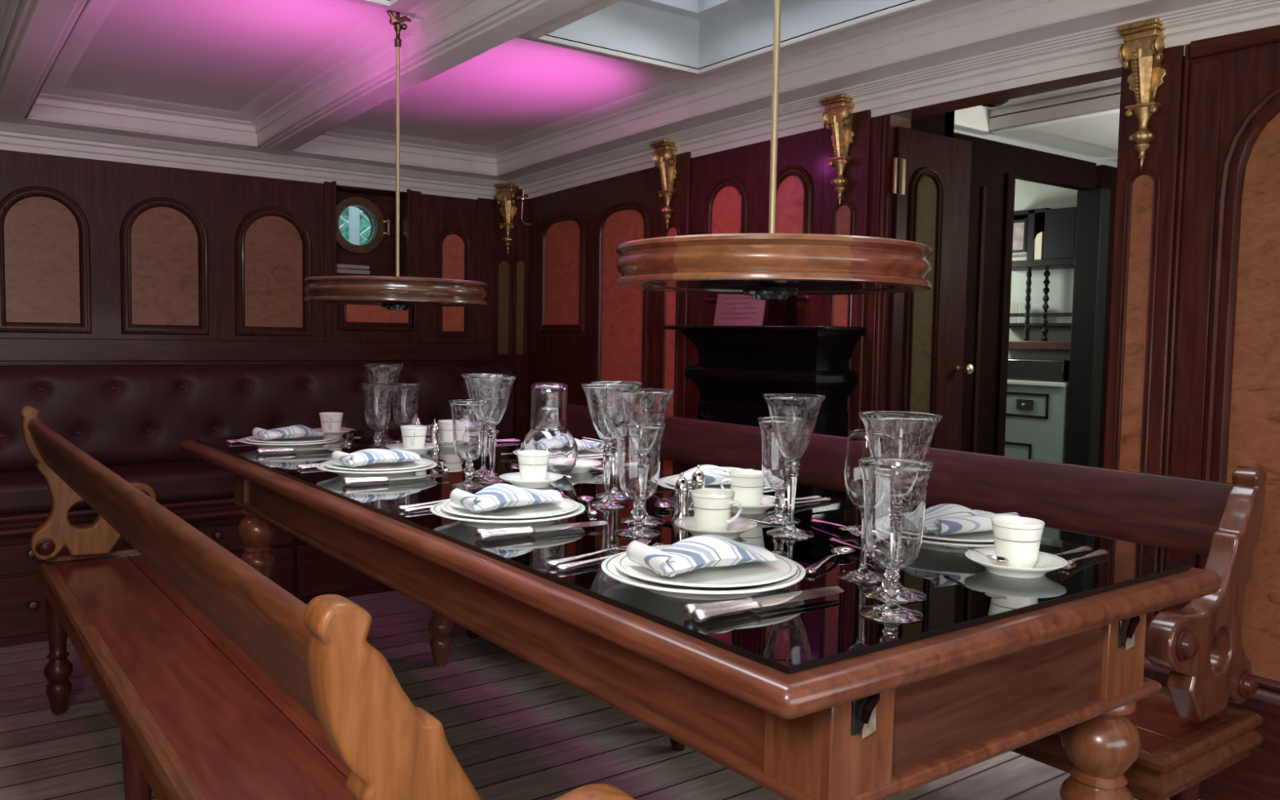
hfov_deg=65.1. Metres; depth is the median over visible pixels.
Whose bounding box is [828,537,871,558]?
fork
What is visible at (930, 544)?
dinner plate
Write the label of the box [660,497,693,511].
fork
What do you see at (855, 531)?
bowl
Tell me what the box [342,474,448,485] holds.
table knife
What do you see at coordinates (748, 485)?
coffee cup
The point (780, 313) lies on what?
box
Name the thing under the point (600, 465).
fork
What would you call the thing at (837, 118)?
bracket
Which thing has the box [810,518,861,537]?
fork
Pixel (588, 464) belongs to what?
saucer
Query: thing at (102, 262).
wall
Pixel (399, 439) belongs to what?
spoon
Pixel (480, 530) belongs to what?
table knife
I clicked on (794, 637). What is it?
glass tabletop
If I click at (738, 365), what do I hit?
fireplace
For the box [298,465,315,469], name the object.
fork
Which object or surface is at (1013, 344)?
shelf
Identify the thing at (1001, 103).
ceiling fitting
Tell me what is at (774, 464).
bowl
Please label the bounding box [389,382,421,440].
wine glass
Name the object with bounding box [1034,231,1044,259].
book
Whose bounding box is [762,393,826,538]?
water goblet
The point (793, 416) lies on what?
bowl
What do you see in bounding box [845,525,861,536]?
fork
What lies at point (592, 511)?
spoon
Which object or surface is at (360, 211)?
trellis
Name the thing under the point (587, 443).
napkin
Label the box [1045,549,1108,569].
fork
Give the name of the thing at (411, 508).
fork
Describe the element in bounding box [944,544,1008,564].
teaspoon
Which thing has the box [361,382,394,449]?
wine glass
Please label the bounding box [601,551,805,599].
dinner plate
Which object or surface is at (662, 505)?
bowl
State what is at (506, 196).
bracket
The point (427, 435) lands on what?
dinner plate
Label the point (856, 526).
table knife
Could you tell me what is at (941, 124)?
wall
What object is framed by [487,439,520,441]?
fork
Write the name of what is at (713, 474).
napkin
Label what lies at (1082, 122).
ceiling
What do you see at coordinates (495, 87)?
ceiling
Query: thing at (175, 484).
seat cushion
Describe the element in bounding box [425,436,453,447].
saucer
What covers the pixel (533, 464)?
coffee cup
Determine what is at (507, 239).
pendant
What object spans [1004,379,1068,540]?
pantry cabinet
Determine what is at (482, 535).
table knife
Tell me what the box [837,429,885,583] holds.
wine glass
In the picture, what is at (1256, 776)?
baseboard
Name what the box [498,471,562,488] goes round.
saucer
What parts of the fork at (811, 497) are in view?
handle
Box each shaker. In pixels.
[413,417,421,425]
[429,418,440,450]
[671,472,689,522]
[689,465,705,512]
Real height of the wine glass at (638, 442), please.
0.186 m
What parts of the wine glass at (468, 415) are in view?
stem and foot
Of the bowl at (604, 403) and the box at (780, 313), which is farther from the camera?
the box at (780, 313)
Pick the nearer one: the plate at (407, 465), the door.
the plate at (407, 465)
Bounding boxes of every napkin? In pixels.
[252,424,324,440]
[331,448,421,466]
[426,423,488,431]
[449,483,563,512]
[573,436,604,450]
[626,534,777,577]
[677,464,765,485]
[923,503,1019,535]
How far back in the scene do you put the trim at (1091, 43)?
3.56 m
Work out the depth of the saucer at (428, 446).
2.73 m
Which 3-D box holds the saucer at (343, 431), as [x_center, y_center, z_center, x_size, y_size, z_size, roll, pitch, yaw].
[-0.977,0.104,3.152,0.139,0.021,0.139,-2,5,-36]
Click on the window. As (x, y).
(380, 223)
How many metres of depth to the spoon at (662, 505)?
1.94 m
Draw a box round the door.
[884,126,973,509]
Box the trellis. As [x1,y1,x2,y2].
[338,210,370,240]
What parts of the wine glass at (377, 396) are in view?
stem and foot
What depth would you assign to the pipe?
4.92 m
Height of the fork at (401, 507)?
0.013 m
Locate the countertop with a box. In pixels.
[1007,379,1068,386]
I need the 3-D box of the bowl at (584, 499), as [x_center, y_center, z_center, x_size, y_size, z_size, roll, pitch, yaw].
[-0.107,0.198,1.987,0.033,0.009,0.054,0,4,-8]
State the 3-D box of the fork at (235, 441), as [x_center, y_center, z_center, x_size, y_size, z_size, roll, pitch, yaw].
[-1.119,0.117,2.969,0.200,0.013,0.024,-2,5,-42]
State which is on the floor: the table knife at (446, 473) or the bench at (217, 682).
the bench at (217, 682)
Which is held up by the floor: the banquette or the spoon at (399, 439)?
the banquette
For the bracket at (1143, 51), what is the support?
attached to the wall at (1193, 378)
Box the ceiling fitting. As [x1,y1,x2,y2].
[981,99,1008,107]
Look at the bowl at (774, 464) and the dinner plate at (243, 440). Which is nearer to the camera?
the bowl at (774, 464)
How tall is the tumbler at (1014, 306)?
0.120 m
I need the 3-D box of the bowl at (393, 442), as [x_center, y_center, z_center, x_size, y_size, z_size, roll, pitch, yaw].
[-0.715,0.127,2.958,0.033,0.009,0.054,1,4,-6]
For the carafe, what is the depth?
2.28 m
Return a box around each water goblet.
[363,364,400,447]
[368,363,404,443]
[461,373,506,476]
[469,375,516,483]
[581,383,635,509]
[591,381,642,500]
[615,388,674,525]
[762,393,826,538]
[857,411,942,602]
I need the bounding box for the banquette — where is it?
[0,364,513,647]
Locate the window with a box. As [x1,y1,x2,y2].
[336,196,390,253]
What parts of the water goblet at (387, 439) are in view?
stem and foot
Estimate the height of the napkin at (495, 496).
0.039 m
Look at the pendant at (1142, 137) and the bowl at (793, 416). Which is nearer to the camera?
the bowl at (793, 416)
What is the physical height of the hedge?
2.400 m
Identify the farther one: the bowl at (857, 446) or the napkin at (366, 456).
the napkin at (366, 456)
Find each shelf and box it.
[662,325,866,331]
[1008,340,1071,350]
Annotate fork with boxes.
[227,440,239,443]
[296,462,319,467]
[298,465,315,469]
[344,433,353,442]
[397,498,449,510]
[402,504,434,512]
[419,455,442,467]
[487,438,515,440]
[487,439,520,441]
[546,537,651,566]
[555,542,666,570]
[557,488,585,506]
[577,463,612,467]
[591,465,612,470]
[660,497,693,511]
[760,495,821,505]
[764,497,830,508]
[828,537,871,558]
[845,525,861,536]
[1035,546,1092,563]
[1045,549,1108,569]
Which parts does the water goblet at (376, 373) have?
stem and foot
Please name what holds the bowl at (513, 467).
on the spoon at (513, 466)
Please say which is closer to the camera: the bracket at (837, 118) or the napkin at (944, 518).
the napkin at (944, 518)
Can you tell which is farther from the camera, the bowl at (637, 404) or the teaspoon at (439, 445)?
the teaspoon at (439, 445)
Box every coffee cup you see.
[319,412,343,431]
[400,425,427,448]
[437,419,453,441]
[516,449,550,480]
[691,488,742,530]
[720,469,764,506]
[991,515,1044,568]
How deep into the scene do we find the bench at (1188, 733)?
1.87 m
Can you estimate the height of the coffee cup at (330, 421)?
0.067 m
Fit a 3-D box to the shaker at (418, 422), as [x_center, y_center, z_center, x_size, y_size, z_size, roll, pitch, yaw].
[-0.666,0.086,2.987,0.036,0.088,0.036,-2,5,-36]
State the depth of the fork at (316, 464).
2.42 m
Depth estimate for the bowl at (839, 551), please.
1.55 m
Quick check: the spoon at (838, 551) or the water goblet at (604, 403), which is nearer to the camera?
the spoon at (838, 551)
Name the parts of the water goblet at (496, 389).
stem and foot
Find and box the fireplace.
[662,325,866,500]
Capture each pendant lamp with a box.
[303,9,487,310]
[615,0,933,300]
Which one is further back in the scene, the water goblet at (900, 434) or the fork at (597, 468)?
the fork at (597, 468)
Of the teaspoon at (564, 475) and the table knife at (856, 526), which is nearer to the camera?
the table knife at (856, 526)
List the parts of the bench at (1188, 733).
leg, leg, seat frame, leg, knob, knob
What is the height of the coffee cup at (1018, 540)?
0.067 m
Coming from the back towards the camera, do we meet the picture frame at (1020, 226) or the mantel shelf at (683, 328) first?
the picture frame at (1020, 226)
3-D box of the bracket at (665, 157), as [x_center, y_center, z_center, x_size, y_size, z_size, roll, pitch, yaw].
[0.106,-0.849,3.999,0.100,0.352,0.100,-2,5,-36]
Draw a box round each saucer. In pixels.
[311,427,351,436]
[385,443,437,454]
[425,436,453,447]
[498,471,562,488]
[569,459,601,473]
[674,515,757,538]
[731,495,775,514]
[964,547,1067,577]
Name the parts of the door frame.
door casing, door casing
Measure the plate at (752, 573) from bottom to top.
0.012 m
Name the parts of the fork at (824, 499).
handle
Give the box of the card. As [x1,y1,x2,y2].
[713,293,765,325]
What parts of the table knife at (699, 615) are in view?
handle, blade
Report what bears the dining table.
on the floor
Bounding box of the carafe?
[520,429,577,478]
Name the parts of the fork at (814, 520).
handle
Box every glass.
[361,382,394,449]
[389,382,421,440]
[448,399,490,488]
[530,382,568,431]
[613,421,666,537]
[757,417,800,524]
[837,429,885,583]
[857,457,933,622]
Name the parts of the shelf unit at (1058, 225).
turned post, shelf frame, fiddle rail, shelf, turned post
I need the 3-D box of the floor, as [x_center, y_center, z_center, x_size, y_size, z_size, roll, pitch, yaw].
[0.930,0.963,2.764,6.700,0.060,6.400,-2,5,-36]
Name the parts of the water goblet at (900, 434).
stem and foot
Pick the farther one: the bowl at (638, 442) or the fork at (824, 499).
the fork at (824, 499)
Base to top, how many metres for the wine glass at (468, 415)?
0.186 m
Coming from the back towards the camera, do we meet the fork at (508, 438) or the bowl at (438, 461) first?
the fork at (508, 438)
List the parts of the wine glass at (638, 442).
stem and foot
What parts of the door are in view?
panel moulding, knob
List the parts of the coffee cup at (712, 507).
handle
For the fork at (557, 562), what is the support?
on the glass tabletop
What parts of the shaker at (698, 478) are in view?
lid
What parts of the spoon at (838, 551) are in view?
handle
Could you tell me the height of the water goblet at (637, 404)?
0.236 m
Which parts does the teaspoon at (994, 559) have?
handle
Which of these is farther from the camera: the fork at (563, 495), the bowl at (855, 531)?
the fork at (563, 495)
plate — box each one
[238,436,340,448]
[245,434,336,444]
[315,461,437,477]
[324,457,432,471]
[426,430,498,437]
[430,499,585,528]
[440,497,579,519]
[512,448,603,460]
[520,448,603,457]
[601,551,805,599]
[614,544,797,588]
[657,476,775,497]
[664,474,769,490]
[920,538,994,552]
[922,530,994,543]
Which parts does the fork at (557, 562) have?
handle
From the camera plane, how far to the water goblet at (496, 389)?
2.22 m
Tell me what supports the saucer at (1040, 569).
on the glass tabletop
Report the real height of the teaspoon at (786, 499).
0.011 m
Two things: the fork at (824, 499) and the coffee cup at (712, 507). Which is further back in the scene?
the fork at (824, 499)
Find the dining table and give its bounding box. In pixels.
[179,440,1221,799]
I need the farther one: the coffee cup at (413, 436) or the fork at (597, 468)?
the coffee cup at (413, 436)
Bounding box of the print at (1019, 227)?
[1012,222,1024,250]
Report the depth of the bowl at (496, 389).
2.21 m
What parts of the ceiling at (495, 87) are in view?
coffer moulding, coffer moulding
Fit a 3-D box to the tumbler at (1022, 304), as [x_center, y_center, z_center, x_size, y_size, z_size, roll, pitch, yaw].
[1.959,-0.436,5.102,0.056,0.120,0.056,-2,5,-36]
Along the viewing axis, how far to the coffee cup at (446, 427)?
2.92 m
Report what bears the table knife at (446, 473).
on the glass tabletop
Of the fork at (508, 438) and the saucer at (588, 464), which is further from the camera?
the fork at (508, 438)
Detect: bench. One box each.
[19,405,635,799]
[466,404,1266,799]
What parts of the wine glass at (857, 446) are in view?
stem and foot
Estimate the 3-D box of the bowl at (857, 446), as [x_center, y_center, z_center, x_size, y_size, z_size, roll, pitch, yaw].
[0.314,0.099,1.389,0.060,0.113,0.060,-2,5,-36]
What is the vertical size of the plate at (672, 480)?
0.012 m
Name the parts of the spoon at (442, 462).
handle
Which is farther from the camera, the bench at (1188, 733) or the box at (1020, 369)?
the box at (1020, 369)
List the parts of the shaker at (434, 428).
lid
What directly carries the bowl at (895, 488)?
on the wine glass at (895, 488)
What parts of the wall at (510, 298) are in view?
panel moulding, panel moulding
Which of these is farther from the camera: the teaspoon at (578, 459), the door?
the door
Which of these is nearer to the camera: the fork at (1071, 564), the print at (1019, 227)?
the fork at (1071, 564)
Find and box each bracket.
[493,182,518,254]
[649,139,678,231]
[819,93,854,208]
[1115,17,1167,169]
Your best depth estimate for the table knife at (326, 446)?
2.72 m
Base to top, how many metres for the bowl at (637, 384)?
0.112 m
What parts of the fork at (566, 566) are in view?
handle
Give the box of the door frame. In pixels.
[953,132,1116,547]
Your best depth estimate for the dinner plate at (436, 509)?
1.70 m
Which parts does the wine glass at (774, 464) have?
stem and foot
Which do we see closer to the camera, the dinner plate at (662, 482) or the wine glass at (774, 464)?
the wine glass at (774, 464)
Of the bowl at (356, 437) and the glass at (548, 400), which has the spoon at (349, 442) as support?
the bowl at (356, 437)
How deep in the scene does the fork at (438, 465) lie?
2.45 m
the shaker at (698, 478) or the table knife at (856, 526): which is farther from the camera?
the shaker at (698, 478)
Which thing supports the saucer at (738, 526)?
on the glass tabletop
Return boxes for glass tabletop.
[194,429,1191,674]
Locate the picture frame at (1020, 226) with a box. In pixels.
[1012,218,1027,253]
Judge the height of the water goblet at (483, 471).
0.236 m
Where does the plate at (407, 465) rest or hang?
on the dinner plate at (321, 466)
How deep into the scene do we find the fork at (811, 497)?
2.05 m
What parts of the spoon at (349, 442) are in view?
handle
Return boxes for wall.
[0,116,493,365]
[492,186,528,439]
[526,24,1279,691]
[911,111,955,137]
[1008,180,1077,359]
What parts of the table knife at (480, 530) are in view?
handle, blade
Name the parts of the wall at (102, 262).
panel moulding, panel moulding, dado rail, panel moulding, niche casing, niche sill, panel moulding, niche casing, panel moulding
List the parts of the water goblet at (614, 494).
stem and foot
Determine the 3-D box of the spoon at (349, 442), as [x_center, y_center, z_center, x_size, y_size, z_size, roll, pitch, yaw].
[-0.854,0.121,2.991,0.033,0.011,0.179,1,4,-6]
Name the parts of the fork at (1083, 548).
handle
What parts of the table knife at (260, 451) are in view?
handle, blade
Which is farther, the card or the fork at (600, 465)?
the card
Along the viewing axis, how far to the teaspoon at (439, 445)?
2.73 m
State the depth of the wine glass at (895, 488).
1.18 m
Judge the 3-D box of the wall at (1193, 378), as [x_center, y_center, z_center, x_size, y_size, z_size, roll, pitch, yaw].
[1.158,-0.064,2.731,0.122,2.000,6.000,-2,5,-36]
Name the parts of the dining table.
corner post, leg, leg, corner post, catch plate, leg, corner post, catch plate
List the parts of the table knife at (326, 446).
handle, blade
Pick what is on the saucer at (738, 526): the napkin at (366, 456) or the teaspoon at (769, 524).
the teaspoon at (769, 524)
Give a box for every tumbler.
[1009,302,1018,323]
[1019,302,1031,323]
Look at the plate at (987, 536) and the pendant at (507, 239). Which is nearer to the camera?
the plate at (987, 536)
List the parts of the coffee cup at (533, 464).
handle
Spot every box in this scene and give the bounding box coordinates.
[768,295,796,325]
[1007,358,1070,382]
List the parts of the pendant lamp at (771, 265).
rod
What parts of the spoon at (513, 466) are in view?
handle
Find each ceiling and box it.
[0,0,1154,176]
[954,77,1120,180]
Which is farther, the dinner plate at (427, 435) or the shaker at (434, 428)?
the dinner plate at (427, 435)
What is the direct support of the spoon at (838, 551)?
on the glass tabletop
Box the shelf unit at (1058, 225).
[1009,206,1076,341]
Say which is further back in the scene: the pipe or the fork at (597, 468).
the pipe
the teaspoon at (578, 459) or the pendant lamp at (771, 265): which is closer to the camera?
the pendant lamp at (771, 265)
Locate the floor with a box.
[0,590,1199,799]
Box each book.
[1012,252,1026,254]
[1012,253,1026,257]
[1012,256,1026,261]
[1034,231,1044,259]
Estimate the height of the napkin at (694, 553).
0.038 m
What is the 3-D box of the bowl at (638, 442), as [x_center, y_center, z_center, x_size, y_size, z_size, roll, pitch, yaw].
[-0.002,0.104,1.674,0.088,0.132,0.088,3,4,28]
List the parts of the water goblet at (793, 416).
stem and foot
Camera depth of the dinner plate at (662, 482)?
2.09 m
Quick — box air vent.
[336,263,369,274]
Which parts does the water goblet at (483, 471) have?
stem and foot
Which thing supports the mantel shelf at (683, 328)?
attached to the fireplace
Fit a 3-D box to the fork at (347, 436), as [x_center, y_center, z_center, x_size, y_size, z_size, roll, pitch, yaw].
[-0.887,0.115,3.048,0.021,0.013,0.170,0,4,-13]
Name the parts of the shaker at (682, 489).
lid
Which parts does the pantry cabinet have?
door, drawer pull, drawer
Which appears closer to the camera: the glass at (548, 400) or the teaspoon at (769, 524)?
the teaspoon at (769, 524)
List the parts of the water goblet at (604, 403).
stem and foot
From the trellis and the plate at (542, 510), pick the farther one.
the trellis
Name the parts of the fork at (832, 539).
handle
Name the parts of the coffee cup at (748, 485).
handle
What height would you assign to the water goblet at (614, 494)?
0.236 m
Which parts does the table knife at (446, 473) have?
handle, blade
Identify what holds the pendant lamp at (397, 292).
hanging from the ceiling at (495, 87)
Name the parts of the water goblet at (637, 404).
stem and foot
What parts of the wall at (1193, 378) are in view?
panel moulding, panel moulding, panel moulding, panel moulding, panel moulding, panel moulding, door casing, door casing, panel moulding, frieze rail, panel moulding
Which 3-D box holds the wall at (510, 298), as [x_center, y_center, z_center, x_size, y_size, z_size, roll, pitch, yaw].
[-0.652,-0.189,5.021,0.110,1.900,0.160,-2,5,-36]
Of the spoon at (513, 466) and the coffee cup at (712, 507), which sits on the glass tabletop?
the spoon at (513, 466)
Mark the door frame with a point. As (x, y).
(995, 166)
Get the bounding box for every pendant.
[501,225,512,254]
[660,192,673,231]
[831,160,848,208]
[1128,106,1154,169]
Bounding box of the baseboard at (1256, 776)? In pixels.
[1143,657,1279,799]
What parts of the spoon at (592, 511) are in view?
handle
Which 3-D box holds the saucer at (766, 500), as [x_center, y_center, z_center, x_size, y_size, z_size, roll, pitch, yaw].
[0.202,0.202,1.923,0.139,0.021,0.139,-2,5,-36]
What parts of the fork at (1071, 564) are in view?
handle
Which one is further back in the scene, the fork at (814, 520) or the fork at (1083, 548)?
the fork at (814, 520)
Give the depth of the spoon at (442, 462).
2.49 m
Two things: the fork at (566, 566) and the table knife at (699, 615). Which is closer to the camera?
the table knife at (699, 615)
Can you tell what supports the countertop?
on the pantry cabinet
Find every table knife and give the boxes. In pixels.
[256,446,346,453]
[256,446,347,449]
[342,473,448,481]
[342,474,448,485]
[474,520,606,537]
[477,522,607,540]
[683,586,840,616]
[691,588,844,622]
[837,524,862,528]
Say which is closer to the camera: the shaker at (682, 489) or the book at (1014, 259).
the shaker at (682, 489)
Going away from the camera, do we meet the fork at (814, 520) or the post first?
the fork at (814, 520)
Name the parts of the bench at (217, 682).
knob, leg, leg, knob, seat frame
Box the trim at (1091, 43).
[0,0,1279,199]
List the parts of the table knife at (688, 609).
handle, blade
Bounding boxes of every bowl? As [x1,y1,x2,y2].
[351,436,363,439]
[391,440,402,444]
[433,459,446,464]
[461,373,506,399]
[469,375,516,426]
[508,465,519,470]
[577,495,594,502]
[581,383,635,442]
[591,381,642,421]
[613,421,666,502]
[615,388,674,422]
[654,502,672,509]
[757,417,800,491]
[762,393,826,461]
[831,546,854,556]
[844,429,871,511]
[853,530,861,537]
[857,411,942,460]
[857,457,933,571]
[986,555,1008,564]
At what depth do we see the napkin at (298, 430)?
2.80 m
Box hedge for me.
[338,207,370,244]
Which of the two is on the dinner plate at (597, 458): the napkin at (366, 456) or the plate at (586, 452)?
the plate at (586, 452)
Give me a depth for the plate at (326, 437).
2.84 m
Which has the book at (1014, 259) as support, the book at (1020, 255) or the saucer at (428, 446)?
the book at (1020, 255)
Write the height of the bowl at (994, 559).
0.009 m
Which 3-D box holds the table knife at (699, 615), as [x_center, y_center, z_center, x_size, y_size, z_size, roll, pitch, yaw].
[0.162,0.247,1.222,0.240,0.015,0.021,-2,4,-34]
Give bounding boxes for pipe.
[516,189,531,226]
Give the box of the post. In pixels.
[348,205,359,244]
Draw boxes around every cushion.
[0,364,513,472]
[0,460,234,515]
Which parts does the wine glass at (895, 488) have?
stem and foot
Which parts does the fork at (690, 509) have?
handle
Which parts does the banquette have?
drawer, knob, knob, drawer, seat rail, drawer, knob, drawer, drawer, drawer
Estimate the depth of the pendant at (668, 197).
4.00 m
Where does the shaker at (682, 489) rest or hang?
on the glass tabletop
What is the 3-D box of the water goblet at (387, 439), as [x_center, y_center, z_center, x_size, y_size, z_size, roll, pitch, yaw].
[-0.765,0.008,3.020,0.105,0.236,0.105,2,4,15]
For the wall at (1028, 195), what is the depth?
5.12 m
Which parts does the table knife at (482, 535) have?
handle, blade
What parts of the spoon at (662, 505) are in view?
handle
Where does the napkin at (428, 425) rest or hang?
on the plate
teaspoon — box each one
[426,442,443,446]
[546,471,572,478]
[576,457,603,462]
[730,516,773,526]
[762,494,787,500]
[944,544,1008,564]
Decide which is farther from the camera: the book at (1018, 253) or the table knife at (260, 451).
the book at (1018, 253)
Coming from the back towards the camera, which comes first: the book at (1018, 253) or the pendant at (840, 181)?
the book at (1018, 253)
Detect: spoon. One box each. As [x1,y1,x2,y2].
[346,436,363,445]
[391,437,402,444]
[433,459,448,471]
[502,459,519,470]
[577,495,597,515]
[652,493,672,509]
[804,546,854,573]
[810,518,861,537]
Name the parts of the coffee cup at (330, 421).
handle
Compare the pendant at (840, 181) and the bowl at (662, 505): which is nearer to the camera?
the bowl at (662, 505)
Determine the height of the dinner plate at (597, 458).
0.024 m
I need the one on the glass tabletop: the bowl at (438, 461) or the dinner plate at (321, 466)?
the dinner plate at (321, 466)
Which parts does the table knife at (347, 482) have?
handle, blade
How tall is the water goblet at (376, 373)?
0.236 m
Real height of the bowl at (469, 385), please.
0.112 m
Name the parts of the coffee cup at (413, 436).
handle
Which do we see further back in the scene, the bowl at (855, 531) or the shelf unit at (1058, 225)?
the shelf unit at (1058, 225)
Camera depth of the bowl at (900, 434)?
1.26 m

